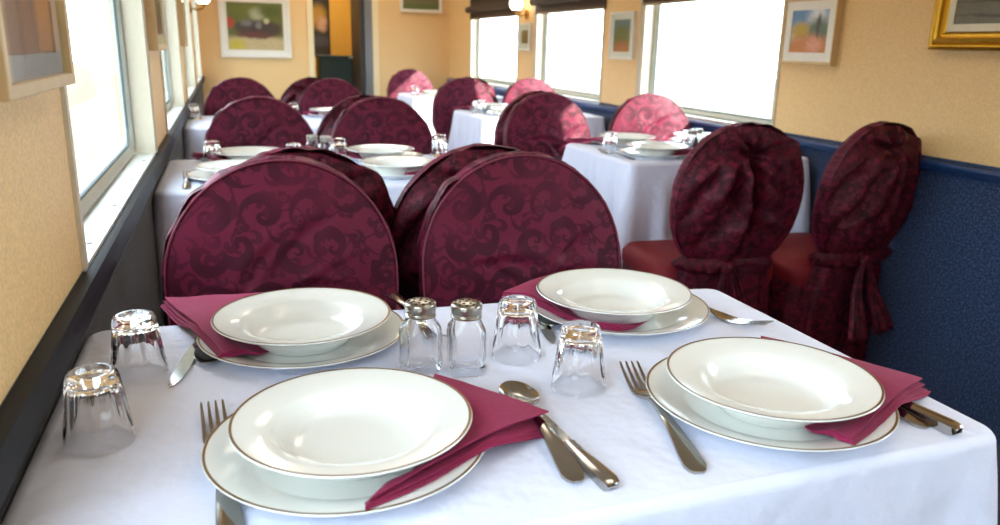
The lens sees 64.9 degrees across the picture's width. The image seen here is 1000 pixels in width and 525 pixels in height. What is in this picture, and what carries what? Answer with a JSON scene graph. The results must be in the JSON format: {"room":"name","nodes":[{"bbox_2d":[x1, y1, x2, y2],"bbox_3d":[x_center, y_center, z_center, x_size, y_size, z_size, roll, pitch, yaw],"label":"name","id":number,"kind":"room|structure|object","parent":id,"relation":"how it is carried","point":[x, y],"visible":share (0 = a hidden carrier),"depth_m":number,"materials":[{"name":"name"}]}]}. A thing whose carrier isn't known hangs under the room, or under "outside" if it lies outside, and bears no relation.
{"room":"train carriage","nodes":[
{"label":"train carriage","id":0,"kind":"room"},
{"bbox_2d":[0,0,203,524],"bbox_3d":[-1.102,-0.661,2.388,0.080,2.250,10.600,-4,16,-18],"label":"wall","id":1,"kind":"structure","parent":0,"point":[40,260],"depth_m":0.91,"materials":[{"name":"beige paint"}]},
{"bbox_2d":[0,0,75,101],"bbox_3d":[-0.480,-0.399,0.751,0.035,0.460,0.323,-4,16,-18],"label":"framed picture","id":2,"kind":"object","parent":1,"relation":"attached to","point":[36,57],"visible":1,"depth_m":0.81,"materials":[{"name":"brown wood"}]},
{"bbox_2d":[0,0,53,54],"bbox_3d":[-0.477,-0.399,0.752,0.003,0.438,0.301,-4,16,-18],"label":"print","id":3,"kind":"object","parent":2,"relation":"attached to","point":[28,24],"depth_m":0.80},
{"bbox_2d":[0,76,204,514],"bbox_3d":[-1.061,-0.346,2.491,0.021,0.057,10.600,-4,16,-18],"label":"trim","id":4,"kind":"structure","parent":1,"relation":"attached to","point":[23,413],"depth_m":0.89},
{"bbox_2d":[59,0,157,271],"bbox_3d":[-0.819,-0.521,1.593,0.077,0.787,1.307,-4,16,-18],"label":"window","id":5,"kind":"structure","parent":1,"relation":"in","point":[97,207],"depth_m":2.10,"materials":[{"name":"metal"}]},
{"bbox_2d":[144,0,167,50],"bbox_3d":[-1.065,-0.883,2.404,0.030,0.450,0.400,-4,16,-18],"label":"framed picture","id":6,"kind":"object","parent":1,"relation":"attached to","point":[154,9],"visible":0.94,"depth_m":2.28,"materials":[{"name":"brown wood"}]},
{"bbox_2d":[154,0,161,33],"bbox_3d":[-1.063,-0.883,2.405,0.003,0.414,0.364,-4,16,-18],"label":"print","id":7,"kind":"object","parent":6,"relation":"attached to","point":[158,3],"depth_m":2.52},
{"bbox_2d":[159,0,184,133],"bbox_3d":[-1.391,-0.980,3.220,0.077,0.787,1.277,-4,16,-18],"label":"window","id":8,"kind":"structure","parent":1,"relation":"in","point":[174,101],"depth_m":3.77,"materials":[{"name":"metal"}]},
{"bbox_2d":[176,0,187,46],"bbox_3d":[-1.619,-1.303,3.988,0.030,0.400,0.300,-4,16,-18],"label":"framed picture","id":9,"kind":"object","parent":1,"relation":"attached to","point":[181,14],"visible":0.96,"depth_m":3.89,"materials":[{"name":"brown wood"}]},
{"bbox_2d":[183,0,195,99],"bbox_3d":[-1.948,-1.427,4.807,0.077,0.787,1.257,-4,16,-18],"label":"window","id":10,"kind":"structure","parent":1,"relation":"in","point":[188,50],"depth_m":5.36,"materials":[{"name":"metal"}]},
{"bbox_2d":[191,0,201,83],"bbox_3d":[-2.493,-1.864,6.357,0.077,0.787,1.157,-4,16,-18],"label":"window","id":11,"kind":"structure","parent":1,"relation":"in","point":[193,2],"depth_m":6.83,"materials":[{"name":"metal"}]},
{"bbox_2d":[196,0,448,104],"bbox_3d":[-1.647,-2.209,7.606,2.530,2.450,0.060,-4,16,-18],"label":"wall","id":12,"kind":"structure","parent":0,"point":[418,41],"depth_m":7.66,"materials":[{"name":"beige paint"}]},
{"bbox_2d":[218,0,291,57],"bbox_3d":[-2.280,-2.200,7.337,0.635,0.560,0.030,-4,16,-18],"label":"framed picture","id":13,"kind":"object","parent":12,"relation":"attached to","point":[248,28],"visible":1,"depth_m":7.34},
{"bbox_2d":[226,2,283,50],"bbox_3d":[-2.279,-2.200,7.335,0.559,0.484,0.003,-4,16,-18],"label":"print","id":14,"kind":"object","parent":13,"relation":"attached to","point":[250,26],"depth_m":7.33},
{"bbox_2d":[400,0,441,12],"bbox_3d":[-0.777,-2.638,7.744,0.420,0.340,0.025,-4,16,-18],"label":"framed picture","id":15,"kind":"object","parent":12,"relation":"attached to","point":[422,6],"visible":1,"depth_m":7.77},
{"bbox_2d":[403,0,438,9],"bbox_3d":[-0.777,-2.638,7.743,0.364,0.284,0.003,-4,16,-18],"label":"print","id":16,"kind":"object","parent":15,"relation":"attached to","point":[407,4],"depth_m":7.77},
{"bbox_2d":[315,0,351,77],"bbox_3d":[-1.987,-2.375,8.185,2.110,2.450,1.300,-4,16,-18],"label":"wall","id":17,"kind":"structure","parent":0,"point":[339,10],"depth_m":8.83,"materials":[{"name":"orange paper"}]},
{"bbox_2d":[312,0,330,54],"bbox_3d":[-2.006,-2.627,8.744,0.220,0.620,0.020,-4,16,-18],"label":"poster","id":18,"kind":"object","parent":17,"relation":"attached to","point":[321,24],"visible":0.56,"depth_m":8.75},
{"bbox_2d":[306,0,379,95],"bbox_3d":[-1.615,-2.090,7.951,0.680,2.040,0.632,-4,16,-18],"label":"door frame","id":19,"kind":"structure","parent":17,"relation":"in","point":[364,13],"depth_m":7.75,"materials":[{"name":"beige paint"}]},
{"bbox_2d":[499,381,539,404],"bbox_3d":[0.021,0.152,0.898,0.043,0.010,0.072,-3,16,-15],"label":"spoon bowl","id":20,"kind":"object","parent":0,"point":[518,390],"depth_m":0.91,"materials":[{"name":"metal"}]},
{"bbox_2d":[449,0,999,444],"bbox_3d":[1.219,-0.824,3.157,0.080,2.250,10.600,-4,16,-18],"label":"wall","id":21,"kind":"structure","parent":0,"point":[885,70],"depth_m":2.61,"materials":[{"name":"beige paint"}]},
{"bbox_2d":[465,0,518,19],"bbox_3d":[-0.089,-2.166,6.569,0.072,0.242,1.310,-4,16,-18],"label":"window blind","id":22,"kind":"object","parent":21,"relation":"attached to","point":[478,9],"visible":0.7,"depth_m":6.60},
{"bbox_2d":[469,16,518,87],"bbox_3d":[-0.036,-1.904,6.687,0.077,0.787,1.307,-4,16,-18],"label":"window","id":23,"kind":"structure","parent":21,"relation":"in","point":[475,25],"depth_m":7.22,"materials":[{"name":"metal"}]},
{"bbox_2d":[518,23,532,50],"bbox_3d":[0.188,-1.698,5.921,0.020,0.200,0.250,-4,16,-18],"label":"framed picture","id":24,"kind":"object","parent":21,"relation":"attached to","point":[524,29],"visible":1,"depth_m":5.91,"materials":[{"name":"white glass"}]},
{"bbox_2d":[532,6,605,103],"bbox_3d":[0.468,-1.499,5.251,0.077,0.787,1.157,-4,16,-18],"label":"window","id":25,"kind":"structure","parent":21,"relation":"in","point":[541,22],"depth_m":5.70,"materials":[{"name":"metal"}]},
{"bbox_2d":[529,0,606,14],"bbox_3d":[0.415,-1.761,5.133,0.072,0.242,1.160,-4,16,-18],"label":"window blind","id":26,"kind":"object","parent":25,"relation":"attached to","point":[542,6],"visible":1,"depth_m":5.17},
{"bbox_2d":[608,11,637,59],"bbox_3d":[0.695,-1.289,4.471,0.025,0.260,0.285,-4,16,-18],"label":"framed picture","id":27,"kind":"object","parent":21,"relation":"attached to","point":[623,25],"visible":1,"depth_m":4.46,"materials":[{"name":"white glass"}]},
{"bbox_2d":[613,19,630,51],"bbox_3d":[0.694,-1.289,4.470,0.003,0.236,0.261,-4,16,-18],"label":"print","id":28,"kind":"object","parent":27,"relation":"attached to","point":[621,27],"depth_m":4.47},
{"bbox_2d":[635,0,784,125],"bbox_3d":[0.990,-1.080,3.765,0.077,0.787,1.217,-4,16,-18],"label":"window","id":29,"kind":"structure","parent":21,"relation":"in","point":[650,16],"depth_m":4.24,"materials":[{"name":"metal"}]},
{"bbox_2d":[642,0,709,5],"bbox_3d":[0.938,-1.342,3.647,0.072,0.242,1.220,-4,16,-18],"label":"window blind","id":30,"kind":"object","parent":29,"relation":"attached to","point":[645,2],"visible":1,"depth_m":4.02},
{"bbox_2d":[447,78,999,183],"bbox_3d":[1.162,-0.503,3.227,0.026,0.037,10.600,-4,16,-18],"label":"trim","id":31,"kind":"structure","parent":21,"relation":"attached to","point":[988,175],"depth_m":2.92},
{"bbox_2d":[778,0,844,65],"bbox_3d":[1.196,-0.892,3.037,0.030,0.250,0.300,-4,16,-18],"label":"framed picture","id":32,"kind":"object","parent":21,"relation":"attached to","point":[811,29],"visible":1,"depth_m":3.02,"materials":[{"name":"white wood"}]},
{"bbox_2d":[789,9,829,52],"bbox_3d":[1.194,-0.891,3.036,0.003,0.226,0.276,-4,16,-18],"label":"print","id":33,"kind":"object","parent":32,"relation":"attached to","point":[809,29],"depth_m":3.03},
{"bbox_2d":[927,0,999,50],"bbox_3d":[1.468,-0.831,2.203,0.045,0.460,0.560,-4,16,-18],"label":"framed painting","id":34,"kind":"object","parent":21,"relation":"attached to","point":[956,24],"visible":1,"depth_m":2.38,"materials":[{"name":"gold metal"}]},
{"bbox_2d":[954,0,999,23],"bbox_3d":[1.471,-0.832,2.204,0.003,0.352,0.452,-4,16,-18],"label":"print","id":35,"kind":"object","parent":34,"relation":"attached to","point":[965,11],"depth_m":2.35},
{"bbox_2d":[996,444,999,524],"bbox_3d":[-0.221,0.166,3.808,2.530,0.060,12.200,-4,16,-18],"label":"floor","id":36,"kind":"structure","parent":0,"point":[997,445],"depth_m":2.22,"materials":[{"name":"carpet"}]},
{"bbox_2d":[203,77,274,115],"bbox_3d":[-1.466,-0.580,4.541,0.446,0.939,0.564,-4,16,-18],"label":"dining chair","id":37,"kind":"object","parent":36,"relation":"on","point":[227,91],"visible":0.14,"depth_m":4.56,"materials":[{"name":"red fabric"}]},
{"bbox_2d":[203,96,313,147],"bbox_3d":[-0.881,-0.143,2.994,0.452,0.940,0.553,-4,16,-18],"label":"dining chair","id":38,"kind":"object","parent":36,"relation":"on","point":[250,120],"visible":0.11,"depth_m":3.04,"materials":[{"name":"red fabric"}]},
{"bbox_2d":[161,155,399,325],"bbox_3d":[-0.349,0.306,1.399,0.452,0.940,0.553,-5,16,-20],"label":"dining chair","id":39,"kind":"object","parent":36,"relation":"on","point":[264,223],"visible":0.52,"depth_m":1.44,"materials":[{"name":"red fabric"}]},
{"bbox_2d":[280,77,321,103],"bbox_3d":[-1.213,-0.727,5.094,0.452,0.940,0.566,-4,16,-18],"label":"dining chair","id":40,"kind":"object","parent":36,"relation":"on","point":[292,94],"visible":0.11,"depth_m":4.76,"materials":[{"name":"red fabric"}]},
{"bbox_2d":[248,146,395,229],"bbox_3d":[-0.490,0.169,1.885,0.452,0.940,0.560,-5,16,-21],"label":"dining chair","id":41,"kind":"object","parent":36,"relation":"on","point":[370,181],"visible":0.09,"depth_m":1.63,"materials":[{"name":"red fabric"}]},
{"bbox_2d":[298,78,361,114],"bbox_3d":[-0.959,-0.609,4.683,0.452,0.940,0.553,-4,16,-18],"label":"dining chair","id":42,"kind":"object","parent":36,"relation":"on","point":[326,92],"visible":0.17,"depth_m":4.71,"materials":[{"name":"red fabric"}]},
{"bbox_2d":[316,55,352,84],"bbox_3d":[-1.796,-1.776,8.739,0.420,1.010,0.320,-4,16,-18],"label":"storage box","id":43,"kind":"object","parent":36,"relation":"on","point":[328,66],"visible":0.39,"depth_m":8.50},
{"bbox_2d":[316,94,375,143],"bbox_3d":[-0.626,-0.292,3.556,0.452,0.940,0.560,-4,16,-18],"label":"dining chair","id":44,"kind":"object","parent":36,"relation":"on","point":[328,121],"visible":0.02,"depth_m":3.22,"materials":[{"name":"red fabric"}]},
{"bbox_2d":[331,96,431,154],"bbox_3d":[-0.429,-0.169,3.124,0.446,0.939,0.564,-4,16,-18],"label":"dining chair","id":45,"kind":"object","parent":36,"relation":"on","point":[378,119],"visible":0.23,"depth_m":3.16,"materials":[{"name":"red fabric"}]},
{"bbox_2d":[387,69,432,98],"bbox_3d":[-0.715,-1.195,6.838,0.446,0.939,0.564,-6,17,-26],"label":"dining chair","id":46,"kind":"object","parent":36,"relation":"on","point":[402,81],"visible":0.27,"depth_m":6.85,"materials":[{"name":"red fabric"}]},
{"bbox_2d":[390,143,518,309],"bbox_3d":[-0.094,0.146,1.999,0.452,0.940,0.566,-3,16,-16],"label":"dining chair","id":47,"kind":"object","parent":36,"relation":"on","point":[411,207],"visible":0.09,"depth_m":1.68,"materials":[{"name":"red fabric"}]},
{"bbox_2d":[432,78,493,146],"bbox_3d":[-0.188,-0.713,5.122,0.452,0.940,0.553,-4,16,-18],"label":"dining chair","id":48,"kind":"object","parent":36,"relation":"on","point":[458,91],"visible":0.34,"depth_m":5.15,"materials":[{"name":"red fabric"}]},
{"bbox_2d":[416,150,620,306],"bbox_3d":[0.086,0.278,1.534,0.446,0.939,0.564,-3,16,-16],"label":"dining chair","id":49,"kind":"object","parent":36,"relation":"on","point":[505,220],"visible":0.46,"depth_m":1.57,"materials":[{"name":"red fabric"}]},
{"bbox_2d":[494,90,552,145],"bbox_3d":[0.119,-0.434,4.129,0.452,0.940,0.560,-4,16,-18],"label":"dining chair","id":50,"kind":"object","parent":36,"relation":"on","point":[498,134],"visible":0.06,"depth_m":3.81,"materials":[{"name":"red fabric"}]},
{"bbox_2d":[502,78,555,103],"bbox_3d":[0.265,-0.766,5.349,0.446,0.939,0.564,-4,16,-18],"label":"dining chair","id":51,"kind":"object","parent":36,"relation":"on","point":[521,86],"visible":0.08,"depth_m":5.37,"materials":[{"name":"red fabric"}]},
{"bbox_2d":[503,92,590,159],"bbox_3d":[0.264,-0.302,3.659,0.446,0.939,0.564,-3,16,-15],"label":"dining chair","id":52,"kind":"object","parent":36,"relation":"on","point":[540,122],"visible":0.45,"depth_m":3.70,"materials":[{"name":"red fabric"}]},
{"bbox_2d":[608,93,690,140],"bbox_3d":[0.767,-0.310,3.728,0.452,0.940,0.553,-3,16,-14],"label":"dining chair","id":53,"kind":"object","parent":36,"relation":"on","point":[659,116],"visible":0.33,"depth_m":3.77,"materials":[{"name":"red fabric"}]},
{"bbox_2d":[622,122,804,314],"bbox_3d":[0.696,-0.020,2.665,0.452,0.940,0.560,-2,16,-13],"label":"dining chair","id":54,"kind":"object","parent":36,"relation":"on","point":[737,194],"visible":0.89,"depth_m":2.42,"materials":[{"name":"red fabric"}]},
{"bbox_2d":[767,121,921,360],"bbox_3d":[1.127,-0.041,2.774,0.452,0.940,0.566,-6,17,-26],"label":"dining chair","id":55,"kind":"object","parent":36,"relation":"on","point":[823,287],"visible":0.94,"depth_m":2.57,"materials":[{"name":"red fabric"}]},
{"bbox_3d":[-0.018,0.506,1.066,0.941,0.744,0.565,-4,16,-18],"label":"dining table","id":56,"kind":"object","parent":36,"relation":"on","visible":0},
{"bbox_2d":[1,289,997,524],"bbox_3d":[0.020,0.393,1.035,1.081,0.525,0.735,-4,16,-18],"label":"tablecloth","id":57,"kind":"object","parent":56,"relation":"on","point":[912,476],"visible":0.43,"depth_m":0.79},
{"bbox_2d":[62,363,135,458],"bbox_3d":[-0.400,0.143,0.779,0.066,0.078,0.066,4,16,11],"label":"tumbler","id":58,"kind":"object","parent":57,"relation":"on","point":[97,418],"visible":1,"depth_m":0.76,"materials":[{"name":"clear glass"}]},
{"bbox_2d":[110,309,169,385],"bbox_3d":[-0.433,0.099,0.939,0.066,0.078,0.066,0,15,-4],"label":"tumbler","id":59,"kind":"object","parent":57,"relation":"on","point":[137,349],"visible":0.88,"depth_m":0.92,"materials":[{"name":"clear glass"}]},
{"bbox_2d":[168,336,197,387],"bbox_3d":[-0.398,0.106,1.036,0.020,0.012,0.256,-1,15,-8],"label":"knife","id":60,"kind":"object","parent":57,"relation":"on","point":[188,358],"visible":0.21,"depth_m":0.97,"materials":[{"name":"metal"}]},
{"bbox_2d":[194,346,218,363],"bbox_3d":[-0.382,0.095,1.077,0.043,0.014,0.222,-2,16,-11],"label":"spoon","id":61,"kind":"object","parent":57,"relation":"on","point":[200,356],"visible":0.34,"depth_m":1.00,"materials":[{"name":"metal"}]},
{"bbox_2d":[160,292,268,357],"bbox_3d":[-0.367,0.083,1.091,0.214,0.028,0.285,-4,16,-18],"label":"napkin","id":62,"kind":"object","parent":57,"relation":"on","point":[195,313],"visible":0.38,"depth_m":1.09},
{"bbox_2d":[200,399,244,524],"bbox_3d":[-0.264,0.188,0.744,0.027,0.015,0.246,-5,17,-22],"label":"fork","id":63,"kind":"object","parent":57,"relation":"on","point":[228,511],"visible":0.63,"depth_m":0.68,"materials":[{"name":"metal"}]},
{"bbox_2d":[197,310,402,368],"bbox_3d":[-0.264,0.098,1.062,0.271,0.021,0.271,-4,16,-18],"label":"charger plate","id":64,"kind":"object","parent":57,"relation":"on","point":[372,342],"visible":0.41,"depth_m":1.00,"materials":[{"name":"ceramic"}]},
{"bbox_2d":[211,287,390,355],"bbox_3d":[-0.262,0.085,1.052,0.232,0.039,0.232,-6,17,-24],"label":"bowl","id":65,"kind":"object","parent":64,"relation":"on","point":[304,321],"visible":1,"depth_m":1.08,"materials":[{"name":"ceramic"}]},
{"bbox_2d":[201,413,483,516],"bbox_3d":[-0.149,0.180,0.774,0.271,0.021,0.271,-4,16,-18],"label":"charger plate","id":66,"kind":"object","parent":57,"relation":"on","point":[248,483],"visible":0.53,"depth_m":0.70,"materials":[{"name":"ceramic"}]},
{"bbox_2d":[227,367,471,480],"bbox_3d":[-0.143,0.166,0.769,0.232,0.039,0.232,-6,17,-24],"label":"bowl","id":67,"kind":"object","parent":66,"relation":"on","point":[359,423],"visible":1,"depth_m":0.79,"materials":[{"name":"ceramic"}]},
{"bbox_2d":[399,297,442,374],"bbox_3d":[-0.098,0.090,0.970,0.045,0.092,0.045,-6,17,-26],"label":"shaker","id":68,"kind":"object","parent":57,"relation":"on","point":[420,333],"visible":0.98,"depth_m":0.95,"materials":[{"name":"clear glass"}]},
{"bbox_2d":[365,373,548,510],"bbox_3d":[-0.023,0.174,0.777,0.144,0.031,0.287,3,15,7],"label":"napkin","id":69,"kind":"object","parent":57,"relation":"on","point":[498,419],"visible":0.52,"depth_m":0.77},
{"bbox_2d":[447,298,485,377],"bbox_3d":[-0.042,0.091,0.970,0.045,0.092,0.045,-2,16,-11],"label":"shaker","id":70,"kind":"object","parent":57,"relation":"on","point":[466,332],"visible":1,"depth_m":0.95,"materials":[{"name":"glass"}]},
{"bbox_2d":[491,295,540,364],"bbox_3d":[0.022,0.085,1.024,0.066,0.078,0.066,-13,21,-41],"label":"tumbler","id":71,"kind":"object","parent":57,"relation":"on","point":[516,339],"visible":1,"depth_m":1.00,"materials":[{"name":"clear glass"}]},
{"bbox_2d":[517,283,555,343],"bbox_3d":[0.055,0.072,1.196,0.020,0.012,0.256,-1,16,-9],"label":"knife","id":72,"kind":"object","parent":57,"relation":"on","point":[547,331],"visible":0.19,"depth_m":1.12,"materials":[{"name":"metal"}]},
{"bbox_2d":[499,381,583,483],"bbox_3d":[0.041,0.170,0.828,0.043,0.014,0.222,-3,16,-15],"label":"spoon","id":73,"kind":"object","parent":57,"relation":"on","point":[567,466],"visible":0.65,"depth_m":0.79,"materials":[{"name":"metal"}]},
{"bbox_2d":[551,320,605,397],"bbox_3d":[0.094,0.111,0.933,0.066,0.078,0.066,-11,20,-38],"label":"tumbler","id":74,"kind":"object","parent":57,"relation":"on","point":[578,371],"visible":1,"depth_m":0.91,"materials":[{"name":"clear glass"}]},
{"bbox_2d":[542,414,618,490],"bbox_3d":[0.068,0.181,0.801,0.018,0.010,0.184,-5,17,-22],"label":"knife","id":75,"kind":"object","parent":57,"relation":"on","point":[604,478],"visible":0.91,"depth_m":0.75,"materials":[{"name":"metal"}]},
{"bbox_2d":[537,294,709,335],"bbox_3d":[0.179,0.070,1.197,0.271,0.021,0.271,-4,16,-18],"label":"charger plate","id":76,"kind":"object","parent":57,"relation":"on","point":[697,311],"visible":0.3,"depth_m":1.14,"materials":[{"name":"ceramic"}]},
{"bbox_2d":[502,275,645,330],"bbox_3d":[0.133,0.056,1.211,0.242,0.024,0.163,16,21,42],"label":"napkin","id":77,"kind":"object","parent":76,"relation":"on","point":[528,288],"visible":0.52,"depth_m":1.17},
{"bbox_2d":[536,268,692,323],"bbox_3d":[0.170,0.058,1.185,0.232,0.039,0.232,-6,17,-24],"label":"bowl","id":78,"kind":"object","parent":77,"relation":"on","point":[610,295],"visible":0.97,"depth_m":1.22,"materials":[{"name":"ceramic"}]},
{"bbox_2d":[619,361,705,473],"bbox_3d":[0.175,0.163,0.868,0.027,0.015,0.246,-1,15,-7],"label":"fork","id":79,"kind":"object","parent":57,"relation":"on","point":[689,457],"visible":0.9,"depth_m":0.82,"materials":[{"name":"metal"}]},
{"bbox_2d":[709,307,773,325],"bbox_3d":[0.305,0.068,1.223,0.027,0.015,0.246,-13,21,-41],"label":"fork","id":80,"kind":"object","parent":57,"relation":"on","point":[719,315],"visible":0.6,"depth_m":1.17,"materials":[{"name":"metal"}]},
{"bbox_2d":[646,357,899,451],"bbox_3d":[0.302,0.156,0.895,0.271,0.021,0.271,-4,16,-18],"label":"charger plate","id":81,"kind":"object","parent":57,"relation":"on","point":[705,416],"visible":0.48,"depth_m":0.83,"materials":[{"name":"ceramic"}]},
{"bbox_2d":[666,337,884,428],"bbox_3d":[0.303,0.143,0.886,0.232,0.039,0.232,-2,16,-13],"label":"bowl","id":82,"kind":"object","parent":81,"relation":"on","point":[764,382],"visible":1,"depth_m":0.91,"materials":[{"name":"ceramic"}]},
{"bbox_2d":[761,336,930,444],"bbox_3d":[0.357,0.142,0.929,0.214,0.028,0.242,16,21,42],"label":"napkin","id":83,"kind":"object","parent":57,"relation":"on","point":[900,388],"visible":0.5,"depth_m":0.86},
{"bbox_2d":[898,406,930,428],"bbox_3d":[0.415,0.147,0.948,0.043,0.014,0.222,-6,17,-26],"label":"spoon","id":84,"kind":"object","parent":57,"relation":"on","point":[905,415],"visible":0.06,"depth_m":0.86,"materials":[{"name":"metal"}]},
{"bbox_2d":[901,402,962,435],"bbox_3d":[0.437,0.147,0.950,0.020,0.012,0.256,-6,17,-23],"label":"knife","id":85,"kind":"object","parent":57,"relation":"on","point":[944,424],"visible":0.46,"depth_m":0.85,"materials":[{"name":"metal"}]},
{"bbox_3d":[-0.563,0.067,2.623,0.939,0.744,0.570,-4,16,-18],"label":"dining table","id":86,"kind":"object","parent":36,"relation":"on","visible":0},
{"bbox_2d":[153,155,436,325],"bbox_3d":[-0.536,-0.049,2.605,1.046,0.525,0.790,-4,16,-18],"label":"tablecloth","id":87,"kind":"object","parent":86,"relation":"on","point":[169,195],"visible":0.15,"depth_m":2.13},
{"bbox_2d":[187,169,212,181],"bbox_3d":[-0.769,-0.252,2.299,0.271,0.021,0.271,-4,16,-18],"label":"charger plate","id":88,"kind":"object","parent":87,"relation":"on","point":[204,175],"visible":0.23,"depth_m":2.29,"materials":[{"name":"ceramic"}]},
{"bbox_2d":[195,159,247,173],"bbox_3d":[-0.763,-0.266,2.293,0.232,0.039,0.232,-2,16,-13],"label":"bowl","id":89,"kind":"object","parent":88,"relation":"on","point":[213,166],"visible":0.28,"depth_m":2.33,"materials":[{"name":"ceramic"}]},
{"bbox_2d":[203,140,222,161],"bbox_3d":[-0.933,-0.355,2.555,0.066,0.078,0.066,-12,20,-40],"label":"tumbler","id":90,"kind":"object","parent":87,"relation":"on","point":[210,146],"visible":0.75,"depth_m":2.53,"materials":[{"name":"clear glass"}]},
{"bbox_2d":[332,138,348,155],"bbox_3d":[-0.550,-0.385,2.692,0.066,0.078,0.066,5,16,14],"label":"tumbler","id":91,"kind":"object","parent":87,"relation":"on","point":[340,145],"visible":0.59,"depth_m":2.67,"materials":[{"name":"clear glass"}]},
{"bbox_2d":[345,151,422,161],"bbox_3d":[-0.403,-0.364,2.735,0.271,0.021,0.271,-4,16,-18],"label":"charger plate","id":92,"kind":"object","parent":87,"relation":"on","point":[410,153],"visible":0.17,"depth_m":2.79,"materials":[{"name":"ceramic"}]},
{"bbox_2d":[347,144,413,158],"bbox_3d":[-0.412,-0.377,2.722,0.232,0.039,0.232,-2,16,-13],"label":"bowl","id":93,"kind":"object","parent":92,"relation":"on","point":[366,150],"visible":0.68,"depth_m":2.76,"materials":[{"name":"ceramic"}]},
{"bbox_2d":[363,164,413,179],"bbox_3d":[-0.315,-0.282,2.441,0.271,0.021,0.271,-4,16,-18],"label":"charger plate","id":94,"kind":"object","parent":87,"relation":"on","point":[389,177],"visible":0.18,"depth_m":2.35,"materials":[{"name":"ceramic"}]},
{"bbox_2d":[360,156,432,174],"bbox_3d":[-0.314,-0.295,2.432,0.232,0.039,0.232,-2,16,-13],"label":"bowl","id":95,"kind":"object","parent":94,"relation":"on","point":[385,165],"visible":0.84,"depth_m":2.47,"materials":[{"name":"ceramic"}]},
{"bbox_2d":[430,134,447,156],"bbox_3d":[-0.222,-0.428,2.872,0.066,0.078,0.066,9,17,26],"label":"tumbler","id":96,"kind":"object","parent":87,"relation":"on","point":[439,143],"visible":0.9,"depth_m":2.85,"materials":[{"name":"clear glass"}]},
{"bbox_3d":[-0.827,-0.338,2.606,0.271,0.021,0.271,-4,16,-18],"label":"charger plate","id":97,"kind":"object","parent":87,"relation":"on","visible":0},
{"bbox_2d":[213,146,278,158],"bbox_3d":[-0.826,-0.350,2.595,0.232,0.039,0.232,-6,17,-24],"label":"bowl","id":98,"kind":"object","parent":97,"relation":"on","point":[240,152],"visible":0.46,"depth_m":2.65,"materials":[{"name":"ceramic"}]},
{"bbox_3d":[-1.105,-0.368,4.164,0.939,0.744,0.570,-4,16,-18],"label":"dining table","id":99,"kind":"object","parent":36,"relation":"on","visible":0},
{"bbox_2d":[183,115,322,159],"bbox_3d":[-1.066,-0.484,4.146,1.076,0.525,0.741,-4,16,-18],"label":"tablecloth","id":100,"kind":"object","parent":99,"relation":"on","point":[194,131],"visible":0.12,"depth_m":3.66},
{"bbox_3d":[0.733,-0.091,3.297,0.740,0.744,0.550,-4,16,-18],"label":"dining table","id":101,"kind":"object","parent":36,"relation":"on","visible":0},
{"bbox_2d":[562,141,809,268],"bbox_3d":[0.713,-0.203,3.258,0.908,0.525,0.759,-4,16,-18],"label":"tablecloth","id":102,"kind":"object","parent":101,"relation":"on","point":[636,193],"visible":0.22,"depth_m":2.88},
{"bbox_2d":[601,131,617,151],"bbox_3d":[0.432,-0.473,3.089,0.066,0.078,0.066,2,15,3],"label":"tumbler","id":103,"kind":"object","parent":102,"relation":"on","point":[609,144],"visible":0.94,"depth_m":3.07,"materials":[{"name":"clear glass"}]},
{"bbox_2d":[595,139,657,147],"bbox_3d":[0.529,-0.497,3.290,0.271,0.021,0.271,-4,16,-18],"label":"charger plate","id":104,"kind":"object","parent":102,"relation":"on","point":[619,145],"visible":0.22,"depth_m":3.20,"materials":[{"name":"ceramic"}]},
{"bbox_2d":[600,133,655,144],"bbox_3d":[0.531,-0.510,3.279,0.232,0.039,0.232,-6,17,-24],"label":"bowl","id":105,"kind":"object","parent":104,"relation":"on","point":[622,138],"visible":0.52,"depth_m":3.31,"materials":[{"name":"ceramic"}]},
{"bbox_2d":[619,147,686,159],"bbox_3d":[0.587,-0.411,2.982,0.271,0.021,0.271,-4,16,-18],"label":"charger plate","id":106,"kind":"object","parent":102,"relation":"on","point":[632,151],"visible":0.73,"depth_m":2.91,"materials":[{"name":"ceramic"}]},
{"bbox_2d":[626,141,688,155],"bbox_3d":[0.593,-0.425,2.977,0.232,0.039,0.232,-6,17,-24],"label":"bowl","id":107,"kind":"object","parent":106,"relation":"on","point":[653,148],"visible":0.89,"depth_m":2.98,"materials":[{"name":"ceramic"}]},
{"bbox_3d":[0.159,-0.551,4.929,0.740,0.744,0.530,-4,16,-18],"label":"dining table","id":108,"kind":"object","parent":36,"relation":"on","visible":0},
{"bbox_2d":[447,110,604,150],"bbox_3d":[0.142,-0.665,4.898,0.850,0.525,0.744,-4,16,-18],"label":"tablecloth","id":109,"kind":"object","parent":108,"relation":"on","point":[467,128],"visible":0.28,"depth_m":4.67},
{"bbox_3d":[-0.403,-1.003,6.529,0.740,0.744,0.500,-4,16,-18],"label":"dining table","id":110,"kind":"object","parent":36,"relation":"on","visible":0},
{"bbox_2d":[397,93,502,135],"bbox_3d":[-0.427,-1.113,6.487,0.885,0.525,0.702,-4,16,-18],"label":"tablecloth","id":111,"kind":"object","parent":110,"relation":"on","point":[421,104],"visible":0.14,"depth_m":6.12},
{"label":"outside","id":112,"kind":"structure","parent":0,"visible":0},
{"bbox_2d":[69,74,774,191],"bbox_3d":[-0.048,2.306,0.633,120.000,0.100,120.000,-4,16,-18],"label":"ground","id":113,"kind":"structure","parent":112,"point":[95,122],"depth_m":33.99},
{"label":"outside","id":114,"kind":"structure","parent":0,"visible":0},
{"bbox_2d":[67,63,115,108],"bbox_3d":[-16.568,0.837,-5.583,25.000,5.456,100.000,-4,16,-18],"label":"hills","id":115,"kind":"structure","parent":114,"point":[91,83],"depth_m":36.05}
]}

